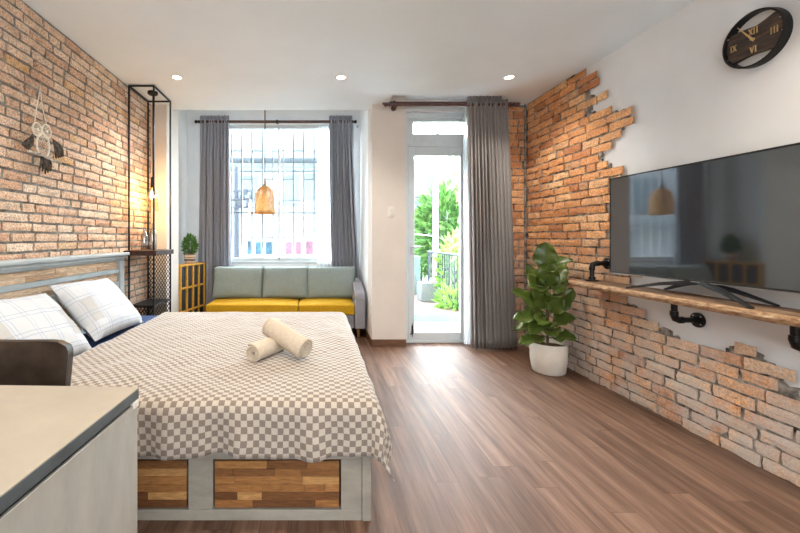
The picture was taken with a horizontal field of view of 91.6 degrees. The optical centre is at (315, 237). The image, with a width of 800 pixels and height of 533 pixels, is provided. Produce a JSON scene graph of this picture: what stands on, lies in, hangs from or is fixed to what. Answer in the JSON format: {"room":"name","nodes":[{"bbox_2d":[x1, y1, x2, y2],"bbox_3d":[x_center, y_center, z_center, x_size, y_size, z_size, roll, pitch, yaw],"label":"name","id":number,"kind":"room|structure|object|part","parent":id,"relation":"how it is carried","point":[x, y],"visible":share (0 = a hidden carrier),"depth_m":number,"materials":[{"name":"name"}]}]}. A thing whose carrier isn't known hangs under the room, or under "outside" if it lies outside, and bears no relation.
{"room":"studio apartment","nodes":[
{"label":"studio apartment","id":0,"kind":"room"},
{"bbox_2d":[0,0,186,315],"bbox_3d":[-1.904,-0.388,1.675,0.153,3.200,7.750,0,0,0],"label":"wall","id":1,"kind":"structure","parent":0,"point":[78,207],"depth_m":2.83,"materials":[{"name":"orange brick"}]},
{"bbox_2d":[21,86,63,173],"bbox_3d":[-1.800,-0.706,2.498,0.060,0.572,0.384,0,0,0],"label":"dreamcatcher","id":2,"kind":"object","parent":1,"relation":"attached to","point":[45,160],"depth_m":2.50},
{"bbox_3d":[-1.810,-0.860,2.487,0.041,0.263,0.117,0,0,0],"label":"hanging cord","id":3,"kind":"part","parent":2,"relation":"part of","materials":[{"name":"white fabric"}]},
{"bbox_2d":[187,110,359,273],"bbox_3d":[-0.603,-0.388,5.475,2.455,3.200,0.150,0,0,0],"label":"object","id":4,"kind":"structure","parent":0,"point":[193,129],"depth_m":5.40,"materials":[{"name":"paint"}]},
{"bbox_2d":[194,120,356,123],"bbox_3d":[-0.562,-1.635,5.341,2.271,0.072,0.117,0,0,0],"label":"curtain rod","id":5,"kind":"object","parent":4,"relation":"attached to","point":[195,121],"visible":0.94,"depth_m":5.29,"materials":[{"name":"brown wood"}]},
{"bbox_2d":[198,115,231,311],"bbox_3d":[-1.417,-0.263,5.301,0.485,2.890,0.134,0,0,0],"label":"curtain","id":6,"kind":"object","parent":5,"relation":"hanging from","point":[214,249],"visible":0.74,"depth_m":5.29,"materials":[{"name":"grey fabric"}]},
{"bbox_2d":[329,115,359,277],"bbox_3d":[0.419,-0.263,5.305,0.471,2.890,0.127,0,0,0],"label":"curtain","id":7,"kind":"object","parent":5,"relation":"hanging from","point":[344,244],"visible":0.74,"depth_m":5.30,"materials":[{"name":"grey fabric"}]},
{"bbox_2d":[229,125,357,263],"bbox_3d":[-0.524,-0.643,5.494,2.252,2.080,0.217,0,0,0],"label":"window","id":8,"kind":"structure","parent":4,"relation":"attached to","point":[235,260],"depth_m":5.58,"materials":[{"name":"white paint"}]},
{"bbox_3d":[-0.530,0.345,5.412,2.140,0.034,0.055,0,0,0],"label":"sill","id":9,"kind":"part","parent":8,"relation":"part of","materials":[{"name":"white paint"}]},
{"bbox_2d":[317,126,330,266],"bbox_3d":[0.150,-0.213,5.367,0.269,2.730,0.031,0,0,0],"label":"sheer curtain","id":10,"kind":"object","parent":8,"relation":"hanging from","point":[323,160],"visible":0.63,"depth_m":5.37,"materials":[{"name":"white fabric"}]},
{"bbox_2d":[151,96,466,338],"bbox_3d":[0.280,-0.318,4.425,4.520,3.060,0.370,0,0,0],"label":"wall","id":11,"kind":"structure","parent":0,"point":[386,127],"depth_m":4.24,"materials":[{"name":"white paint"}]},
{"bbox_2d":[388,207,393,216],"bbox_3d":[0.837,-0.290,4.233,0.072,0.116,0.014,0,0,0],"label":"light switch","id":12,"kind":"object","parent":11,"relation":"attached to","point":[390,209],"visible":1,"depth_m":4.23,"materials":[{"name":"white plastic"}]},
{"bbox_2d":[406,113,463,342],"bbox_3d":[1.432,-0.118,4.410,0.856,2.660,0.120,0,0,0],"label":"door","id":13,"kind":"structure","parent":11,"relation":"in","point":[416,144],"depth_m":4.40,"materials":[{"name":"white paint"}]},
{"bbox_3d":[1.148,0.127,4.374,0.114,0.130,0.048,0,0,0],"label":"handle","id":14,"kind":"part","parent":13,"relation":"part of","materials":[{"name":"metal"}]},
{"bbox_2d":[382,101,520,110],"bbox_3d":[1.462,-1.460,4.149,1.467,0.106,0.179,0,0,0],"label":"curtain rod","id":15,"kind":"object","parent":11,"relation":"attached to","point":[393,104],"visible":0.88,"depth_m":4.07,"materials":[{"name":"brown wood"}]},
{"bbox_2d":[463,106,469,344],"bbox_3d":[1.669,-0.158,4.190,0.083,2.660,0.034,0,0,0],"label":"sheer curtain","id":16,"kind":"object","parent":15,"relation":"hanging from","point":[465,146],"visible":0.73,"depth_m":4.19,"materials":[{"name":"white fabric"}]},
{"bbox_2d":[467,96,517,349],"bbox_3d":[1.900,-0.170,4.082,0.537,2.708,0.107,0,0,0],"label":"curtain","id":17,"kind":"object","parent":15,"relation":"hanging from","point":[491,244],"visible":0.98,"depth_m":4.08,"materials":[{"name":"grey fabric"}]},
{"bbox_2d":[22,0,693,109],"bbox_3d":[0.280,-1.738,1.600,4.520,0.500,7.900,0,0,0],"label":"ceiling","id":18,"kind":"structure","parent":0,"point":[228,54],"depth_m":2.92,"materials":[{"name":"paint"}]},
{"bbox_2d":[146,90,158,211],"bbox_3d":[-1.663,-0.879,3.870,0.120,1.215,0.120,0,0,0],"label":"pendant lamp","id":19,"kind":"object","parent":18,"relation":"hanging from","point":[149,92],"visible":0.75,"depth_m":3.87,"materials":[{"name":"black metal"}]},
{"bbox_3d":[-1.663,-0.395,3.870,0.120,0.245,0.120,0,0,0],"label":"lamp shade","id":20,"kind":"part","parent":19,"relation":"part of","materials":[{"name":"orange glass"}]},
{"bbox_3d":[-1.663,-1.043,3.870,0.006,0.850,0.006,0,0,-22],"label":"cord","id":21,"kind":"part","parent":19,"relation":"part of","materials":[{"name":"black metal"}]},
{"bbox_2d":[171,75,182,79],"bbox_3d":[-1.285,-1.484,3.510,0.108,0.007,0.108,0,0,0],"label":"recessed light","id":22,"kind":"object","parent":18,"relation":"in","point":[176,77],"visible":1,"depth_m":3.51,"materials":[{"name":"white plastic"}]},
{"bbox_2d":[254,110,275,213],"bbox_3d":[-0.679,-1.126,5.060,0.282,1.602,0.282,0,0,0],"label":"pendant lamp","id":23,"kind":"object","parent":18,"relation":"hanging from","point":[263,205],"visible":0.99,"depth_m":4.98,"materials":[{"name":"brown wood"}]},
{"bbox_3d":[-0.679,-0.510,5.060,0.282,0.370,0.282,0,0,0],"label":"lamp shade","id":24,"kind":"part","parent":23,"relation":"part of","materials":[{"name":"orange wicker"}]},
{"bbox_3d":[-0.679,-1.339,5.060,0.015,1.159,0.015,0,0,-22],"label":"cord","id":25,"kind":"part","parent":23,"relation":"part of","materials":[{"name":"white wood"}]},
{"bbox_2d":[335,75,346,79],"bbox_3d":[0.231,-1.484,3.510,0.108,0.007,0.108,0,0,0],"label":"recessed light","id":26,"kind":"object","parent":18,"relation":"in","point":[338,77],"visible":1,"depth_m":3.51,"materials":[{"name":"white plastic"}]},
{"bbox_2d":[503,75,515,79],"bbox_3d":[1.783,-1.484,3.510,0.108,0.007,0.108,0,0,0],"label":"recessed light","id":27,"kind":"object","parent":18,"relation":"in","point":[507,77],"visible":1,"depth_m":3.51,"materials":[{"name":"white plastic"}]},
{"bbox_2d":[360,110,367,330],"bbox_3d":[0.703,-0.388,5.055,0.155,3.200,0.990,0,0,0],"label":"wall","id":28,"kind":"structure","parent":0,"point":[363,113],"depth_m":4.90,"materials":[{"name":"paint"}]},
{"bbox_2d":[362,328,405,346],"bbox_3d":[0.808,1.171,4.814,0.391,0.082,1.172,0,0,0],"label":"baseboard","id":29,"kind":"structure","parent":28,"relation":"attached to","point":[373,342],"depth_m":4.23,"materials":[{"name":"brown wood"}]},
{"bbox_2d":[414,161,458,267],"bbox_3d":[4.568,-0.865,17.300,5.995,4.754,3.400,0,0,0],"label":"sky","id":30,"kind":"structure","parent":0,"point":[423,170],"depth_m":16.00,"materials":[{"name":"white"}]},
{"bbox_3d":[4.753,-2.358,15.941,0.328,0.590,0.013,0,0,0],"label":"pane","id":31,"kind":"part","parent":30,"relation":"part of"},
{"bbox_2d":[137,328,799,532],"bbox_3d":[0.280,1.272,1.600,4.520,0.120,7.900,0,0,0],"label":"floor","id":32,"kind":"structure","parent":0,"point":[483,441],"depth_m":2.00,"materials":[{"name":"brown wood"}]},
{"bbox_2d":[0,339,73,385],"bbox_3d":[-1.140,0.800,1.237,0.485,0.826,0.480,0,0,0],"label":"chair","id":33,"kind":"object","parent":32,"relation":"on","point":[31,362],"visible":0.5,"depth_m":1.42,"materials":[{"name":"brown leather"}]},
{"bbox_2d":[0,385,138,532],"bbox_3d":[-1.167,0.837,0.649,1.238,0.750,1.141,0,0,0],"label":"desk","id":34,"kind":"object","parent":32,"relation":"on","point":[68,454],"visible":1,"depth_m":0.94,"materials":[{"name":"beige paint"}]},
{"bbox_3d":[-1.158,0.503,0.654,1.193,0.013,1.070,0,0,0],"label":"support rail","id":35,"kind":"part","parent":34,"relation":"part of","materials":[{"name":"beige wood"}]},
{"bbox_2d":[128,85,170,315],"bbox_3d":[-1.695,-0.136,3.900,0.255,2.696,0.435,0,0,0],"label":"wall rack","id":36,"kind":"object","parent":32,"relation":"on","point":[150,303],"visible":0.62,"depth_m":4.05,"materials":[{"name":"black metal"}]},
{"bbox_3d":[-1.695,0.877,3.690,0.246,0.414,0.007,0,0,0],"label":"panel","id":37,"kind":"part","parent":36,"relation":"part of","materials":[{"name":"black metal"}]},
{"bbox_2d":[123,249,173,255],"bbox_3d":[-1.671,0.144,3.825,0.311,0.048,0.450,0,0,0],"label":"wooden plank","id":38,"kind":"object","parent":36,"relation":"on","point":[143,252],"visible":0.89,"depth_m":3.60,"materials":[{"name":"brown wood"}]},
{"bbox_2d":[141,228,147,248],"bbox_3d":[-1.752,0.005,3.880,0.068,0.221,0.068,0,0,0],"label":"glass bottle","id":39,"kind":"object","parent":38,"relation":"on","point":[145,228],"visible":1,"depth_m":3.89,"materials":[{"name":"clear glass"}]},
{"bbox_2d":[149,223,156,249],"bbox_3d":[-1.632,-0.015,3.800,0.072,0.261,0.072,0,0,0],"label":"glass bottle","id":40,"kind":"object","parent":38,"relation":"on","point":[151,223],"visible":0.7,"depth_m":3.81,"materials":[{"name":"clear glass"}]},
{"bbox_2d":[133,299,168,305],"bbox_3d":[-1.695,0.659,3.900,0.220,0.007,0.400,0,0,0],"label":"shelf","id":41,"kind":"object","parent":36,"relation":"attached to","point":[148,302],"depth_m":3.87,"materials":[{"name":"black metal"}]},
{"bbox_3d":[-1.695,0.877,4.110,0.246,0.414,0.007,0,0,0],"label":"panel","id":42,"kind":"part","parent":36,"relation":"part of","materials":[{"name":"black metal"}]},
{"bbox_3d":[-1.695,0.407,4.110,0.246,0.504,0.007,0,0,0],"label":"panel","id":43,"kind":"part","parent":36,"relation":"part of","materials":[{"name":"black metal"}]},
{"bbox_2d":[0,252,370,520],"bbox_3d":[-0.793,0.670,2.415,2.059,1.083,2.090,0,0,0],"label":"bed","id":44,"kind":"object","parent":32,"relation":"on","point":[215,486],"visible":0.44,"depth_m":1.63,"materials":[{"name":"paint"}]},
{"bbox_3d":[-1.760,0.345,2.430,0.025,0.070,1.864,0,0,0],"label":"slat panel","id":45,"kind":"part","parent":44,"relation":"part of","materials":[{"name":"brown wood"}]},
{"bbox_3d":[-1.760,0.236,2.430,0.026,0.067,1.864,0,0,0],"label":"slat panel","id":46,"kind":"part","parent":44,"relation":"part of","materials":[{"name":"brown wood"}]},
{"bbox_3d":[-1.758,0.289,2.430,0.030,0.035,1.870,0,0,0],"label":"rail","id":47,"kind":"part","parent":44,"relation":"part of","materials":[{"name":"grey paint"}]},
{"bbox_3d":[-1.758,0.165,2.415,0.130,0.071,2.090,0,0,0],"label":"cap moulding","id":48,"kind":"part","parent":44,"relation":"part of","materials":[{"name":"grey paint"}]},
{"bbox_3d":[-1.760,0.516,2.430,0.026,0.152,1.865,0,0,0],"label":"slat panel","id":49,"kind":"part","parent":44,"relation":"part of","materials":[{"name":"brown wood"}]},
{"bbox_3d":[-1.758,0.409,2.430,0.030,0.055,1.870,0,0,0],"label":"rail","id":50,"kind":"part","parent":44,"relation":"part of","materials":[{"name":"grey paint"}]},
{"bbox_2d":[83,316,156,347],"bbox_3d":[-0.720,0.769,2.523,1.951,0.145,1.918,0,0,0],"label":"sheet","id":51,"kind":"object","parent":44,"relation":"on","point":[92,343],"visible":0.02,"depth_m":2.72,"materials":[{"name":"blue fabric"}]},
{"bbox_2d":[0,293,91,356],"bbox_3d":[-1.540,0.500,2.020,0.346,0.380,0.706,0,0,0],"label":"pillow","id":52,"kind":"object","parent":51,"relation":"on","point":[39,316],"visible":0.67,"depth_m":2.06,"materials":[{"name":"white fabric"}]},
{"bbox_2d":[49,278,142,340],"bbox_3d":[-1.550,0.490,2.750,0.335,0.383,0.694,0,0,0],"label":"pillow","id":53,"kind":"object","parent":51,"relation":"on","point":[99,307],"visible":1,"depth_m":2.57,"materials":[{"name":"white fabric"}]},
{"bbox_3d":[-1.776,0.706,3.402,0.085,1.012,0.075,0,0,0],"label":"post","id":54,"kind":"part","parent":44,"relation":"part of","materials":[{"name":"grey paint"}]},
{"bbox_3d":[-0.827,1.058,1.638,0.542,0.201,0.016,0,0,0],"label":"drawer","id":55,"kind":"part","parent":44,"relation":"part of","materials":[{"name":"brown wood"}]},
{"bbox_2d":[71,312,394,481],"bbox_3d":[-0.525,0.825,2.535,1.692,0.327,2.047,0,0,0],"label":"duvet","id":56,"kind":"object","parent":44,"relation":"on","point":[201,394],"visible":0.88,"depth_m":1.72,"materials":[{"name":"fabric"}]},
{"bbox_2d":[246,337,284,361],"bbox_3d":[-0.270,0.622,2.171,0.096,0.103,0.276,0,0,32],"label":"rolled towel","id":57,"kind":"object","parent":56,"relation":"on","point":[263,348],"visible":0.78,"depth_m":2.08,"materials":[{"name":"beige fabric"}]},
{"bbox_2d":[262,318,312,357],"bbox_3d":[-0.166,0.570,2.189,0.317,0.188,0.122,0,0,39],"label":"rolled towel","id":58,"kind":"object","parent":57,"relation":"on","point":[297,344],"visible":1,"depth_m":2.13,"materials":[{"name":"beige fabric"}]},
{"bbox_3d":[-0.752,1.067,1.645,1.896,0.290,0.030,0,0,0],"label":"panel","id":59,"kind":"part","parent":44,"relation":"part of","materials":[{"name":"paint"}]},
{"bbox_3d":[-0.168,1.058,1.638,0.534,0.201,0.016,0,0,0],"label":"drawer","id":60,"kind":"part","parent":44,"relation":"part of","materials":[{"name":"brown wood"}]},
{"bbox_3d":[-0.168,1.058,1.862,0.539,0.206,0.436,0,0,0],"label":"drawer","id":61,"kind":"part","parent":44,"relation":"part of","materials":[{"name":"brown wood"}]},
{"bbox_2d":[179,262,204,311],"bbox_3d":[-1.658,0.772,4.951,0.150,0.879,0.604,0,0,12],"label":"bookshelf","id":62,"kind":"object","parent":32,"relation":"on","point":[191,276],"visible":0.52,"depth_m":4.93,"materials":[{"name":"yellow wood"}]},
{"bbox_2d":[181,233,198,263],"bbox_3d":[-1.653,0.128,4.981,0.248,0.408,0.248,0,0,0],"label":"potted plant","id":63,"kind":"object","parent":62,"relation":"on","point":[190,258],"visible":1,"depth_m":4.93,"materials":[{"name":"green plant"}]},
{"bbox_3d":[-1.652,0.270,4.978,0.148,0.125,0.148,0,0,0],"label":"pot","id":64,"kind":"part","parent":63,"relation":"part of","materials":[{"name":"beige wood"}]},
{"bbox_2d":[206,266,364,336],"bbox_3d":[-0.379,0.792,4.851,1.942,0.840,0.638,0,0,0],"label":"sofa","id":65,"kind":"object","parent":32,"relation":"on","point":[304,288],"visible":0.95,"depth_m":4.88,"materials":[{"name":"grey fabric"}]},
{"bbox_2d":[212,266,263,298],"bbox_3d":[-1.020,0.582,4.969,0.662,0.417,0.217,0,0,0],"label":"cushion","id":66,"kind":"object","parent":65,"relation":"on","point":[228,282],"depth_m":4.90,"materials":[{"name":"grey fabric"}]},
{"bbox_2d":[206,298,299,311],"bbox_3d":[-0.768,0.848,4.786,1.100,0.144,0.508,0,0,0],"label":"seat cushion","id":67,"kind":"object","parent":65,"relation":"on","point":[219,304],"depth_m":4.54,"materials":[{"name":"yellow fabric"}]},
{"bbox_2d":[262,266,308,298],"bbox_3d":[-0.398,0.582,4.969,0.613,0.413,0.211,0,0,0],"label":"cushion","id":68,"kind":"object","parent":65,"relation":"on","point":[277,282],"depth_m":4.90,"materials":[{"name":"grey fabric"}]},
{"bbox_2d":[298,298,354,314],"bbox_3d":[0.126,0.848,4.786,0.672,0.145,0.508,0,0,0],"label":"seat cushion","id":69,"kind":"object","parent":65,"relation":"on","point":[345,305],"depth_m":4.54,"materials":[{"name":"yellow fabric"}]},
{"bbox_2d":[306,266,354,298],"bbox_3d":[0.191,0.582,4.970,0.650,0.420,0.214,0,0,0],"label":"cushion","id":70,"kind":"object","parent":65,"relation":"on","point":[321,282],"depth_m":4.90,"materials":[{"name":"grey fabric"}]},
{"bbox_3d":[0.530,0.815,4.860,0.124,0.555,0.620,0,0,0],"label":"arm","id":71,"kind":"part","parent":65,"relation":"part of","materials":[{"name":"grey fabric"}]},
{"bbox_2d":[512,242,576,375],"bbox_3d":[2.025,0.623,3.402,0.594,1.179,0.429,0,0,0],"label":"fiddle leaf fig","id":72,"kind":"object","parent":32,"relation":"on","point":[548,356],"visible":1,"depth_m":3.37,"materials":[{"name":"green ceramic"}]},
{"bbox_3d":[2.092,0.592,3.448,0.047,0.801,0.028,0,0,-22],"label":"stem","id":73,"kind":"part","parent":72,"relation":"part of","materials":[{"name":"brown plant"}]},
{"bbox_2d":[508,104,526,346],"bbox_3d":[2.128,-0.138,4.253,0.465,2.700,0.074,0,0,0],"label":"wall","id":74,"kind":"structure","parent":0,"point":[517,115],"depth_m":4.24,"materials":[{"name":"orange brick"}]},
{"bbox_2d":[529,338,568,375],"bbox_3d":[2.111,1.078,3.450,0.306,0.268,0.306,0,0,0],"label":"pot","id":75,"kind":"object","parent":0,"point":[549,357],"depth_m":3.34,"materials":[{"name":"beige ceramic"}]},
{"bbox_2d":[526,0,799,486],"bbox_3d":[2.438,-0.316,1.150,0.205,3.063,6.700,0,0,0],"label":"wall","id":76,"kind":"structure","parent":0,"point":[668,96],"depth_m":2.52,"materials":[{"name":"orange brick"}]},
{"bbox_2d":[568,258,799,350],"bbox_3d":[2.221,0.355,1.745,0.288,0.395,2.790,0,0,0],"label":"wall shelf","id":77,"kind":"object","parent":76,"relation":"attached to","point":[790,317],"visible":0.99,"depth_m":2.18,"materials":[{"name":"brown wood"}]},
{"bbox_2d":[610,142,799,308],"bbox_3d":[2.217,-0.050,2.214,0.216,0.787,1.235,0,0,0],"label":"television","id":78,"kind":"object","parent":77,"relation":"on","point":[716,224],"visible":1,"depth_m":2.11,"materials":[{"name":"black glass"}]},
{"bbox_3d":[2.183,0.293,2.407,0.039,0.101,0.402,0,0,-17],"label":"stand leg","id":79,"kind":"part","parent":78,"relation":"part of","materials":[{"name":"black metal"}]},
{"bbox_3d":[2.277,0.293,2.367,0.039,0.101,0.314,0,0,14],"label":"stand leg","id":80,"kind":"part","parent":78,"relation":"part of","materials":[{"name":"black metal"}]},
{"bbox_3d":[2.179,0.293,2.030,0.039,0.101,0.389,0,0,18],"label":"stand leg","id":81,"kind":"part","parent":78,"relation":"part of","materials":[{"name":"black metal"}]},
{"bbox_3d":[2.277,0.293,2.057,0.039,0.101,0.324,0,0,-13],"label":"stand leg","id":82,"kind":"part","parent":78,"relation":"part of","materials":[{"name":"black metal"}]},
{"bbox_2d":[722,7,792,68],"bbox_3d":[2.346,-1.063,2.030,0.041,0.292,0.292,0,0,0],"label":"wall clock","id":83,"kind":"object","parent":76,"relation":"attached to","point":[774,32],"visible":1,"depth_m":2.01,"materials":[{"name":"brown wood"}]},
{"label":"outside","id":84,"kind":"structure","parent":0,"visible":0},
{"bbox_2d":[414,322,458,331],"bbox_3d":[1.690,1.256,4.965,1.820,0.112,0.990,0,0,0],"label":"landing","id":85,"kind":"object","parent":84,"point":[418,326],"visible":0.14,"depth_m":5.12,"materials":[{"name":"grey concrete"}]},
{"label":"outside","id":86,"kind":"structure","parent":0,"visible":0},
{"bbox_2d":[414,294,458,321],"bbox_3d":[1.690,1.212,6.476,1.820,0.239,2.048,0,0,0],"label":"floor","id":87,"kind":"structure","parent":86,"point":[423,311],"depth_m":5.51,"materials":[{"name":"white paint"}]},
{"bbox_2d":[414,256,419,293],"bbox_3d":[1.360,0.832,6.530,1.320,0.960,1.940,0,0,0],"label":"parapet","id":88,"kind":"object","parent":87,"relation":"on","point":[416,258],"visible":0.11,"depth_m":7.35,"materials":[{"name":"teal paint"}]},
{"bbox_2d":[417,281,438,301],"bbox_3d":[1.954,0.930,6.650,0.299,0.326,0.300,0,0,0],"label":"planter","id":89,"kind":"object","parent":87,"relation":"on","point":[425,289],"visible":0.86,"depth_m":6.50,"materials":[{"name":"concrete"}]},
{"bbox_2d":[427,251,458,309],"bbox_3d":[2.150,0.667,6.400,0.040,0.850,1.800,0,0,0],"label":"balcony railing","id":90,"kind":"object","parent":87,"relation":"on","point":[449,265],"visible":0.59,"depth_m":6.25,"materials":[{"name":"white metal"}]},
{"bbox_2d":[431,279,458,310],"bbox_3d":[2.121,1.067,5.947,0.594,0.889,0.661,0,0,-38],"label":"climbing shrub","id":91,"kind":"object","parent":87,"relation":"on","point":[452,292],"visible":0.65,"depth_m":5.92,"materials":[{"name":"green plant"}]},
{"bbox_2d":[432,227,458,300],"bbox_3d":[2.427,0.652,6.608,0.886,1.720,0.868,0,0,0],"label":"climbing shrub","id":92,"kind":"object","parent":87,"relation":"on","point":[447,246],"visible":0.25,"depth_m":6.53,"materials":[{"name":"green plant"}]},
{"bbox_2d":[447,123,462,261],"bbox_3d":[2.278,-0.191,5.937,0.552,3.407,0.172,0,0,-10],"label":"bamboo plant","id":93,"kind":"object","parent":87,"relation":"on","point":[456,158],"visible":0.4,"depth_m":5.88,"materials":[{"name":"green plant"}]},
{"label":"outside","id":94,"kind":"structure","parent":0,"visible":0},
{"bbox_3d":[-2.000,1.562,17.780,48.000,0.100,24.440,0,0,0],"label":"ground","id":95,"kind":"structure","parent":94,"visible":0},
{"bbox_2d":[232,166,254,256],"bbox_3d":[-1.788,-0.138,9.475,0.600,3.300,0.190,0,0,0],"label":"utility pole","id":96,"kind":"object","parent":95,"relation":"on","point":[237,204],"visible":0.66,"depth_m":9.43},
{"bbox_2d":[245,192,313,205],"bbox_3d":[-0.635,-1.154,11.715,0.022,0.367,5.103,0,0,27],"label":"overhead cable","id":97,"kind":"object","parent":96,"relation":"attached to","point":[253,192],"visible":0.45,"depth_m":11.44,"materials":[{"name":"white"}]},
{"bbox_2d":[244,200,250,256],"bbox_3d":[-1.644,0.293,9.200,0.210,2.438,0.070,0,0,0],"label":"post","id":98,"kind":"object","parent":95,"relation":"on","point":[249,207],"visible":0.68,"depth_m":9.17,"materials":[{"name":"paint"}]},
{"bbox_2d":[230,130,316,256],"bbox_3d":[-1.382,-1.933,15.050,5.516,6.891,3.900,0,0,0],"label":"house","id":99,"kind":"structure","parent":95,"relation":"on","point":[236,134],"depth_m":13.95,"materials":[{"name":"white"}]},
{"bbox_3d":[-2.487,-1.768,13.941,0.660,0.958,0.013,0,0,0],"label":"pane","id":100,"kind":"part","parent":99,"relation":"part of","materials":[{"name":"clear glass"}]},
{"bbox_3d":[-2.211,-3.555,13.941,0.402,0.626,0.013,0,0,0],"label":"pane","id":101,"kind":"part","parent":99,"relation":"part of","materials":[{"name":"glass"}]},
{"bbox_3d":[-0.903,-1.750,13.941,0.513,1.068,0.013,0,0,0],"label":"pane","id":102,"kind":"part","parent":99,"relation":"part of","materials":[{"name":"clear glass"}]},
{"bbox_3d":[-0.577,-0.516,13.400,1.302,0.566,0.040,0,0,0],"label":"balcony rail","id":103,"kind":"part","parent":99,"relation":"part of","materials":[{"name":"white"}]},
{"bbox_3d":[-0.553,-3.555,13.941,0.770,0.626,0.013,0,0,0],"label":"pane","id":104,"kind":"part","parent":99,"relation":"part of","materials":[{"name":"glass"}]},
{"bbox_3d":[-0.147,-1.842,13.941,0.402,0.884,0.013,0,0,0],"label":"pane","id":105,"kind":"part","parent":99,"relation":"part of","materials":[{"name":"clear glass"}]},
{"bbox_2d":[414,123,439,281],"bbox_3d":[2.026,-0.439,7.900,1.084,3.901,0.110,0,0,0],"label":"pole","id":106,"kind":"object","parent":95,"relation":"on","point":[436,159],"visible":0.61,"depth_m":7.86,"materials":[{"name":"white metal"}]},
{"bbox_2d":[414,206,446,280],"bbox_3d":[3.116,0.249,11.187,2.205,2.525,2.184,0,0,0],"label":"tree","id":107,"kind":"object","parent":95,"relation":"on","point":[423,269],"visible":0.02,"depth_m":10.83,"materials":[{"name":"green plant"}]},
{"bbox_2d":[414,176,458,270],"bbox_3d":[3.110,0.027,9.016,1.942,2.970,1.954,0,0,0],"label":"tree","id":108,"kind":"object","parent":95,"relation":"on","point":[423,216],"visible":0.45,"depth_m":8.72,"materials":[{"name":"green plant"}]}
]}

